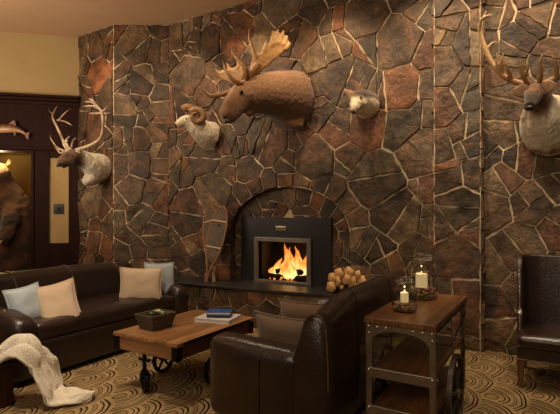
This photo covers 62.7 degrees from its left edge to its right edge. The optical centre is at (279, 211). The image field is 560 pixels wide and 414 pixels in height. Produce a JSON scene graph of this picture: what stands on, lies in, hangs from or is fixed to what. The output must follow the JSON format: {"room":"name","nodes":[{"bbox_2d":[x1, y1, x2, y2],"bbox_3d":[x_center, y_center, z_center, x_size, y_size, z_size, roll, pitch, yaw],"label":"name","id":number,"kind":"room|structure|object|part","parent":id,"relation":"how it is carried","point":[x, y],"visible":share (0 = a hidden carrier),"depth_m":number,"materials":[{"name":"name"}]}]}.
{"room":"hotel lobby","nodes":[
{"label":"hotel lobby","id":0,"kind":"room"},
{"bbox_2d":[0,31,80,268],"bbox_3d":[-5.535,-0.722,7.934,4.220,4.356,1.580,0,0,-12],"label":"wall","id":1,"kind":"structure","parent":0,"point":[29,63],"depth_m":7.53,"materials":[{"name":"beige paint"}]},
{"bbox_2d":[0,121,29,139],"bbox_3d":[-4.282,-1.307,7.330,0.531,0.303,0.091,0,0,-13],"label":"fish","id":2,"kind":"object","parent":1,"relation":"attached to","point":[11,127],"visible":1,"depth_m":7.31},
{"bbox_2d":[0,92,79,268],"bbox_3d":[-5.389,-0.224,7.271,4.220,3.347,0.400,0,0,-12],"label":"trim","id":3,"kind":"structure","parent":1,"relation":"attached to","point":[15,98],"depth_m":7.44,"materials":[{"name":"brown wood"}]},
{"bbox_2d":[53,204,63,213],"bbox_3d":[-3.642,-0.049,7.573,0.160,0.164,0.044,0,0,-12],"label":"light switch","id":4,"kind":"object","parent":1,"relation":"attached to","point":[57,208],"visible":1,"depth_m":7.56,"materials":[{"name":"plastic"}]},
{"bbox_2d":[0,0,252,36],"bbox_3d":[-1.651,-2.900,3.084,13.000,0.001,9.600,0,0,31],"label":"ceiling","id":5,"kind":"structure","parent":0,"point":[69,18],"depth_m":6.69,"materials":[{"name":"paint"}]},
{"bbox_2d":[0,328,559,413],"bbox_3d":[-1.651,1.450,3.084,13.000,0.001,9.600,0,0,31],"label":"floor","id":6,"kind":"structure","parent":0,"point":[491,377],"depth_m":3.78,"materials":[{"name":"carpet"}]},
{"bbox_2d":[0,359,17,408],"bbox_3d":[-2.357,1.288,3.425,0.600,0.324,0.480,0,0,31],"label":"armchair","id":7,"kind":"object","parent":6,"relation":"on","point":[6,368],"visible":0.94,"depth_m":3.42,"materials":[{"name":"brown leather"}]},
{"bbox_2d":[0,159,30,272],"bbox_3d":[-4.873,0.325,7.950,0.922,2.486,1.028,0,0,13],"label":"bear","id":8,"kind":"object","parent":6,"relation":"on","point":[15,206],"visible":0.7,"depth_m":7.86},
{"bbox_2d":[0,333,94,406],"bbox_3d":[-1.900,1.183,3.500,0.939,0.530,0.383,0,0,-4],"label":"throw blanket","id":9,"kind":"object","parent":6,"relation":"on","point":[44,366],"visible":1,"depth_m":3.44,"materials":[{"name":"beige fabric"}]},
{"bbox_2d":[0,261,187,384],"bbox_3d":[-2.042,1.018,4.893,1.030,0.865,2.147,0,0,31],"label":"leather sofa","id":10,"kind":"object","parent":6,"relation":"on","point":[73,340],"visible":0.63,"depth_m":4.54,"materials":[{"name":"brown leather"}]},
{"bbox_3d":[-2.514,1.133,4.079,1.004,0.587,0.263,0,0,31],"label":"armrest","id":11,"kind":"part","parent":10,"relation":"part of","materials":[{"name":"leather"}]},
{"bbox_2d":[2,282,39,317],"bbox_3d":[-2.307,0.851,4.175,0.195,0.384,0.389,0,0,18],"label":"throw pillow","id":12,"kind":"object","parent":10,"relation":"on","point":[25,300],"visible":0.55,"depth_m":4.11,"materials":[{"name":"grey fabric"}]},
{"bbox_2d":[37,278,80,317],"bbox_3d":[-2.082,0.875,4.313,0.446,0.488,0.255,0,0,-31],"label":"throw pillow","id":13,"kind":"object","parent":10,"relation":"on","point":[58,299],"visible":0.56,"depth_m":4.26,"materials":[{"name":"beige fabric"}]},
{"bbox_3d":[-2.339,0.851,5.069,0.335,0.503,1.800,0,0,31],"label":"backrest","id":14,"kind":"part","parent":10,"relation":"part of","materials":[{"name":"leather"}]},
{"bbox_2d":[33,293,174,340],"bbox_3d":[-1.945,1.050,4.833,0.705,0.253,1.720,0,0,31],"label":"seat cushion","id":15,"kind":"object","parent":10,"relation":"on","point":[101,314],"depth_m":4.55,"materials":[{"name":"leather"}]},
{"bbox_2d":[119,267,162,298],"bbox_3d":[-1.566,0.830,5.178,0.498,0.433,0.211,0,0,-17],"label":"throw pillow","id":16,"kind":"object","parent":10,"relation":"on","point":[134,282],"visible":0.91,"depth_m":5.12,"materials":[{"name":"beige fabric"}]},
{"bbox_2d":[144,262,173,293],"bbox_3d":[-1.423,0.810,5.453,0.180,0.452,0.439,0,0,44],"label":"throw pillow","id":17,"kind":"object","parent":10,"relation":"on","point":[167,281],"visible":0.44,"depth_m":5.44,"materials":[{"name":"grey fabric"}]},
{"bbox_3d":[-1.549,1.133,5.692,0.997,0.587,0.266,0,0,31],"label":"armrest","id":18,"kind":"part","parent":10,"relation":"part of","materials":[{"name":"leather"}]},
{"bbox_2d":[113,309,253,392],"bbox_3d":[-0.803,1.214,4.025,0.710,0.471,1.025,0,0,31],"label":"coffee table","id":19,"kind":"object","parent":6,"relation":"on","point":[185,338],"visible":0.81,"depth_m":3.71,"materials":[{"name":"brown wood"}]},
{"bbox_2d":[134,309,176,330],"bbox_3d":[-1.053,0.909,3.898,0.229,0.140,0.268,0,0,35],"label":"planter box","id":20,"kind":"object","parent":19,"relation":"on","point":[145,320],"visible":0.99,"depth_m":3.84,"materials":[{"name":"brown wood"}]},
{"bbox_3d":[-1.053,0.854,3.898,0.212,0.029,0.018,0,0,35],"label":"handle","id":21,"kind":"part","parent":20,"relation":"part of","materials":[{"name":"brown wood"}]},
{"bbox_2d":[150,309,163,314],"bbox_3d":[-1.053,0.862,3.971,0.115,0.032,0.129,0,0,0],"label":"succulent","id":22,"kind":"object","parent":20,"relation":"on","point":[159,310],"visible":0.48,"depth_m":3.94,"materials":[{"name":"green plant"}]},
{"bbox_2d":[194,313,240,324],"bbox_3d":[-0.562,0.963,4.182,0.340,0.032,0.270,0,0,19],"label":"book","id":23,"kind":"object","parent":19,"relation":"on","point":[202,318],"visible":0.71,"depth_m":4.09,"materials":[{"name":"white paper"}]},
{"bbox_2d":[207,313,231,317],"bbox_3d":[-0.548,0.934,4.185,0.210,0.026,0.150,0,0,3],"label":"book","id":24,"kind":"object","parent":23,"relation":"on","point":[208,316],"visible":0.6,"depth_m":4.11,"materials":[{"name":"black paper"}]},
{"bbox_2d":[206,309,232,314],"bbox_3d":[-0.548,0.909,4.185,0.215,0.024,0.155,0,0,2],"label":"book","id":25,"kind":"object","parent":24,"relation":"on","point":[210,311],"visible":1,"depth_m":4.15,"materials":[{"name":"blue paper"}]},
{"bbox_2d":[174,274,338,327],"bbox_3d":[-0.141,1.201,5.968,3.883,0.502,0.673,0,0,27],"label":"raised hearth","id":26,"kind":"object","parent":6,"relation":"on","point":[243,297],"visible":0.22,"depth_m":5.85,"materials":[{"name":"stone"}]},
{"bbox_2d":[202,206,220,281],"bbox_3d":[-0.950,0.433,6.442,0.183,1.050,0.430,0,0,-35],"label":"snowshoe","id":27,"kind":"object","parent":26,"relation":"on","point":[206,221],"visible":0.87,"depth_m":6.52,"materials":[{"name":"brown wood"}]},
{"bbox_2d":[204,206,227,281],"bbox_3d":[-0.875,0.433,6.357,0.328,1.044,0.207,0,0,2],"label":"snowshoe","id":28,"kind":"object","parent":26,"relation":"on","point":[212,245],"visible":1,"depth_m":6.34,"materials":[{"name":"brown wood"}]},
{"bbox_2d":[241,217,332,286],"bbox_3d":[0.160,0.515,6.313,1.385,0.881,0.500,0,0,31],"label":"fireplace insert","id":29,"kind":"object","parent":26,"relation":"on","point":[263,239],"visible":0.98,"depth_m":6.19,"materials":[{"name":"metal"}]},
{"bbox_3d":[0.012,0.218,6.139,0.160,0.062,0.015,0,0,31],"label":"name plate","id":30,"kind":"part","parent":29,"relation":"part of","materials":[{"name":"gold metal"}]},
{"bbox_3d":[0.024,0.647,6.125,0.875,0.617,0.040,0,0,31],"label":"opening frame","id":31,"kind":"part","parent":29,"relation":"part of","materials":[{"name":"grey metal"}]},
{"bbox_2d":[267,273,305,281],"bbox_3d":[0.105,0.889,6.274,0.585,0.099,0.092,0,0,27],"label":"log","id":32,"kind":"object","parent":29,"relation":"in","point":[270,275],"visible":0.76,"depth_m":6.27,"materials":[{"name":"black wood"}]},
{"bbox_2d":[296,269,303,274],"bbox_3d":[0.233,0.807,6.282,0.085,0.087,0.336,0,0,-18],"label":"log","id":33,"kind":"object","parent":32,"relation":"on","point":[299,271],"visible":0.58,"depth_m":6.13,"materials":[{"name":"black wood"}]},
{"bbox_2d":[268,243,305,278],"bbox_3d":[0.136,0.660,6.312,0.675,0.480,0.274,0,0,31],"label":"fire","id":34,"kind":"object","parent":29,"relation":"in","point":[288,268],"visible":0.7,"depth_m":6.25,"materials":[{"name":"orange"}]},
{"bbox_2d":[326,282,340,292],"bbox_3d":[0.662,0.873,5.431,0.141,0.137,0.205,0,0,44],"label":"log","id":35,"kind":"object","parent":26,"relation":"on","point":[331,287],"visible":0.6,"depth_m":5.36,"materials":[{"name":"brown wood"}]},
{"bbox_2d":[328,272,336,281],"bbox_3d":[0.673,0.768,5.422,0.121,0.132,0.205,0,0,44],"label":"log","id":36,"kind":"object","parent":35,"relation":"on","point":[332,277],"visible":0.46,"depth_m":5.34,"materials":[{"name":"brown wood"}]},
{"bbox_2d":[334,277,342,285],"bbox_3d":[0.720,0.802,5.395,0.138,0.117,0.205,0,0,44],"label":"log","id":37,"kind":"object","parent":35,"relation":"on","point":[338,282],"visible":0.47,"depth_m":5.30,"materials":[{"name":"brown wood"}]},
{"bbox_2d":[334,267,346,278],"bbox_3d":[0.751,0.707,5.375,0.142,0.135,0.205,0,0,44],"label":"log","id":38,"kind":"object","parent":37,"relation":"on","point":[339,272],"visible":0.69,"depth_m":5.30,"materials":[{"name":"brown wood"}]},
{"bbox_2d":[339,284,348,289],"bbox_3d":[0.774,0.866,5.362,0.058,0.062,0.205,0,0,44],"label":"log","id":39,"kind":"object","parent":26,"relation":"on","point":[342,286],"visible":0.48,"depth_m":5.30,"materials":[{"name":"brown wood"}]},
{"bbox_2d":[341,273,350,284],"bbox_3d":[0.818,0.767,5.336,0.131,0.142,0.205,0,0,44],"label":"log","id":40,"kind":"object","parent":39,"relation":"on","point":[346,278],"visible":0.52,"depth_m":5.25,"materials":[{"name":"brown wood"}]},
{"bbox_2d":[344,265,362,276],"bbox_3d":[0.848,0.683,5.320,0.148,0.133,0.205,0,0,44],"label":"log","id":41,"kind":"object","parent":40,"relation":"on","point":[349,270],"visible":0.79,"depth_m":5.25,"materials":[{"name":"brown wood"}]},
{"bbox_3d":[0.898,0.862,5.287,0.163,0.140,0.226,0,0,31],"label":"log","id":42,"kind":"object","parent":26,"relation":"on","visible":0},
{"bbox_2d":[348,276,356,285],"bbox_3d":[0.879,0.779,5.299,0.134,0.123,0.205,0,0,44],"label":"log","id":43,"kind":"object","parent":42,"relation":"on","point":[353,280],"visible":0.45,"depth_m":5.20,"materials":[{"name":"brown wood"}]},
{"bbox_2d":[354,269,369,278],"bbox_3d":[0.939,0.707,5.264,0.107,0.112,0.205,0,0,44],"label":"log","id":44,"kind":"object","parent":43,"relation":"on","point":[358,273],"visible":0.73,"depth_m":5.20,"materials":[{"name":"brown wood"}]},
{"bbox_2d":[357,274,374,283],"bbox_3d":[0.980,0.791,5.238,0.166,0.160,0.205,0,0,44],"label":"log","id":45,"kind":"object","parent":42,"relation":"on","point":[363,278],"visible":0.44,"depth_m":5.17,"materials":[{"name":"brown wood"}]},
{"bbox_2d":[210,270,407,413],"bbox_3d":[0.323,0.983,3.627,0.924,0.935,1.764,0,0,31],"label":"leather loveseat","id":46,"kind":"object","parent":6,"relation":"on","point":[325,372],"visible":0.77,"depth_m":2.90,"materials":[{"name":"brown leather"}]},
{"bbox_3d":[-0.145,1.114,3.021,0.742,0.572,0.244,0,0,31],"label":"armrest","id":47,"kind":"part","parent":46,"relation":"part of","materials":[{"name":"brown leather"}]},
{"bbox_2d":[254,310,304,344],"bbox_3d":[0.034,0.875,3.148,0.469,0.385,0.183,0,0,25],"label":"throw pillow","id":48,"kind":"object","parent":46,"relation":"on","point":[269,326],"visible":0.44,"depth_m":3.08,"materials":[{"name":"beige fabric"}]},
{"bbox_2d":[278,298,324,318],"bbox_3d":[0.217,0.851,3.481,0.520,0.386,0.167,0,0,36],"label":"throw pillow","id":49,"kind":"object","parent":46,"relation":"on","point":[291,309],"visible":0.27,"depth_m":3.46,"materials":[{"name":"brown fabric"}]},
{"bbox_3d":[0.636,1.114,4.327,0.741,0.572,0.241,0,0,31],"label":"armrest","id":50,"kind":"part","parent":46,"relation":"part of","materials":[{"name":"brown leather"}]},
{"bbox_3d":[0.603,0.955,3.461,0.267,0.870,1.696,0,0,31],"label":"backrest","id":51,"kind":"part","parent":46,"relation":"part of","materials":[{"name":"brown leather"}]},
{"bbox_2d":[364,294,466,413],"bbox_3d":[0.984,1.050,3.210,0.527,0.800,1.100,0,0,31],"label":"cart","id":52,"kind":"object","parent":6,"relation":"on","point":[416,368],"visible":0.9,"depth_m":2.93,"materials":[{"name":"brown wood"}]},
{"bbox_3d":[0.562,1.020,2.882,0.038,0.660,0.038,0,0,31],"label":"leg","id":53,"kind":"part","parent":52,"relation":"part of","materials":[{"name":"metal"}]},
{"bbox_3d":[0.762,0.945,3.272,0.022,0.470,0.012,0,0,31],"label":"hanger rod","id":54,"kind":"part","parent":52,"relation":"part of","materials":[{"name":"metal"}]},
{"bbox_3d":[0.725,1.230,2.776,0.395,0.060,0.024,0,0,31],"label":"shelf rail","id":55,"kind":"part","parent":52,"relation":"part of","materials":[{"name":"metal"}]},
{"bbox_3d":[0.718,0.708,2.765,0.415,0.035,0.008,0,0,31],"label":"rail","id":56,"kind":"part","parent":52,"relation":"part of","materials":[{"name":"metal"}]},
{"bbox_3d":[0.725,0.995,2.776,0.395,0.060,0.024,0,0,31],"label":"shelf rail","id":57,"kind":"part","parent":52,"relation":"part of","materials":[{"name":"metal"}]},
{"bbox_2d":[392,276,417,312],"bbox_3d":[0.817,0.537,3.019,0.164,0.225,0.164,0,0,31],"label":"glass jar","id":58,"kind":"object","parent":52,"relation":"on","point":[404,294],"visible":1,"depth_m":2.96,"materials":[{"name":"clear glass"}]},
{"bbox_3d":[0.817,0.448,3.019,0.121,0.045,0.121,0,0,31],"label":"glass lid","id":59,"kind":"part","parent":58,"relation":"part of","materials":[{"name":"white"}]},
{"bbox_2d":[372,366,452,413],"bbox_3d":[0.984,1.218,3.210,0.375,0.025,1.000,0,0,31],"label":"shelf","id":60,"kind":"object","parent":52,"relation":"attached to","point":[398,398],"depth_m":2.97,"materials":[{"name":"brown wood"}]},
{"bbox_2d":[373,335,461,375],"bbox_3d":[0.984,0.983,3.210,0.375,0.025,1.000,0,0,31],"label":"shelf","id":61,"kind":"object","parent":52,"relation":"attached to","point":[410,357],"depth_m":3.07,"materials":[{"name":"brown wood"}]},
{"bbox_2d":[405,253,437,300],"bbox_3d":[1.069,0.480,3.476,0.236,0.340,0.236,0,0,31],"label":"glass jar","id":62,"kind":"object","parent":52,"relation":"on","point":[424,274],"visible":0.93,"depth_m":3.38,"materials":[{"name":"clear glass"}]},
{"bbox_3d":[1.069,0.344,3.476,0.175,0.068,0.175,0,0,31],"label":"glass lid","id":63,"kind":"part","parent":62,"relation":"part of","materials":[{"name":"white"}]},
{"bbox_3d":[0.895,1.020,2.683,0.038,0.660,0.038,0,0,31],"label":"leg","id":64,"kind":"part","parent":52,"relation":"part of","materials":[{"name":"metal"}]},
{"bbox_3d":[1.161,0.703,3.104,0.006,0.025,1.040,0,0,31],"label":"rail","id":65,"kind":"part","parent":52,"relation":"part of","materials":[{"name":"brown wood"}]},
{"bbox_3d":[1.243,0.995,3.643,0.395,0.060,0.024,0,0,31],"label":"shelf rail","id":66,"kind":"part","parent":52,"relation":"part of","materials":[{"name":"metal"}]},
{"bbox_3d":[1.166,1.090,3.101,0.010,0.129,0.982,0,0,31],"label":"tie rod","id":67,"kind":"part","parent":52,"relation":"part of","materials":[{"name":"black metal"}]},
{"bbox_3d":[1.166,0.830,3.101,0.010,0.129,0.982,0,0,31],"label":"tie rod","id":68,"kind":"part","parent":52,"relation":"part of","materials":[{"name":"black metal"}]},
{"bbox_3d":[1.144,0.945,3.044,0.022,0.470,0.012,0,0,31],"label":"hanger rod","id":69,"kind":"part","parent":52,"relation":"part of","materials":[{"name":"metal"}]},
{"bbox_3d":[1.406,1.020,3.538,0.038,0.660,0.038,0,0,31],"label":"leg","id":70,"kind":"part","parent":52,"relation":"part of","materials":[{"name":"metal"}]},
{"bbox_2d":[516,253,559,386],"bbox_3d":[2.439,0.922,3.923,0.759,1.055,0.777,0,0,31],"label":"chair","id":71,"kind":"object","parent":6,"relation":"on","point":[538,275],"visible":1,"depth_m":4.14,"materials":[{"name":"brown leather"}]},
{"bbox_3d":[2.002,1.330,3.825,0.060,0.240,0.060,0,0,31],"label":"leg","id":72,"kind":"part","parent":71,"relation":"part of","materials":[{"name":"brown wood"}]},
{"bbox_3d":[2.409,1.160,3.873,0.710,0.130,0.600,0,0,31],"label":"seat rail","id":73,"kind":"part","parent":71,"relation":"part of","materials":[{"name":"brown wood"}]},
{"bbox_2d":[517,322,559,353],"bbox_3d":[2.398,1.065,3.856,0.700,0.170,0.620,0,0,31],"label":"seat cushion","id":74,"kind":"object","parent":71,"relation":"on","point":[532,337],"depth_m":3.75,"materials":[{"name":"brown leather"}]},
{"bbox_2d":[77,0,559,353],"bbox_3d":[0.874,-0.725,5.550,9.394,4.356,0.512,0,0,28],"label":"wall","id":75,"kind":"structure","parent":0,"point":[443,168],"depth_m":5.55,"materials":[{"name":"brown stone"}]},
{"bbox_2d":[50,99,111,185],"bbox_3d":[-3.064,-1.035,6.901,1.336,1.273,0.784,0,0,4],"label":"trophy","id":76,"kind":"object","parent":75,"relation":"attached to","point":[96,167],"visible":0.99,"depth_m":6.84,"materials":[{"name":"fur"}]},
{"bbox_2d":[174,103,219,150],"bbox_3d":[-1.171,-1.220,6.530,0.557,0.677,0.528,0,0,31],"label":"trophy","id":77,"kind":"object","parent":75,"relation":"attached to","point":[205,133],"visible":1,"depth_m":6.41,"materials":[{"name":"fur"}]},
{"bbox_2d":[199,29,314,130],"bbox_3d":[-0.258,-1.597,5.690,1.317,1.215,0.633,0,0,-27],"label":"trophy","id":78,"kind":"object","parent":75,"relation":"attached to","point":[286,97],"visible":1,"depth_m":5.52,"materials":[{"name":"fur"}]},
{"bbox_2d":[344,81,379,118],"bbox_3d":[0.917,-1.283,5.228,0.323,0.426,0.555,0,0,31],"label":"trophy","id":79,"kind":"object","parent":75,"relation":"attached to","point":[364,104],"visible":1,"depth_m":5.14,"materials":[{"name":"fur"}]},
{"bbox_2d":[478,12,559,155],"bbox_3d":[2.397,-1.237,4.244,0.877,1.395,0.752,0,0,-20],"label":"trophy","id":80,"kind":"object","parent":75,"relation":"attached to","point":[539,124],"visible":1,"depth_m":4.15,"materials":[{"name":"fur"}]}
]}

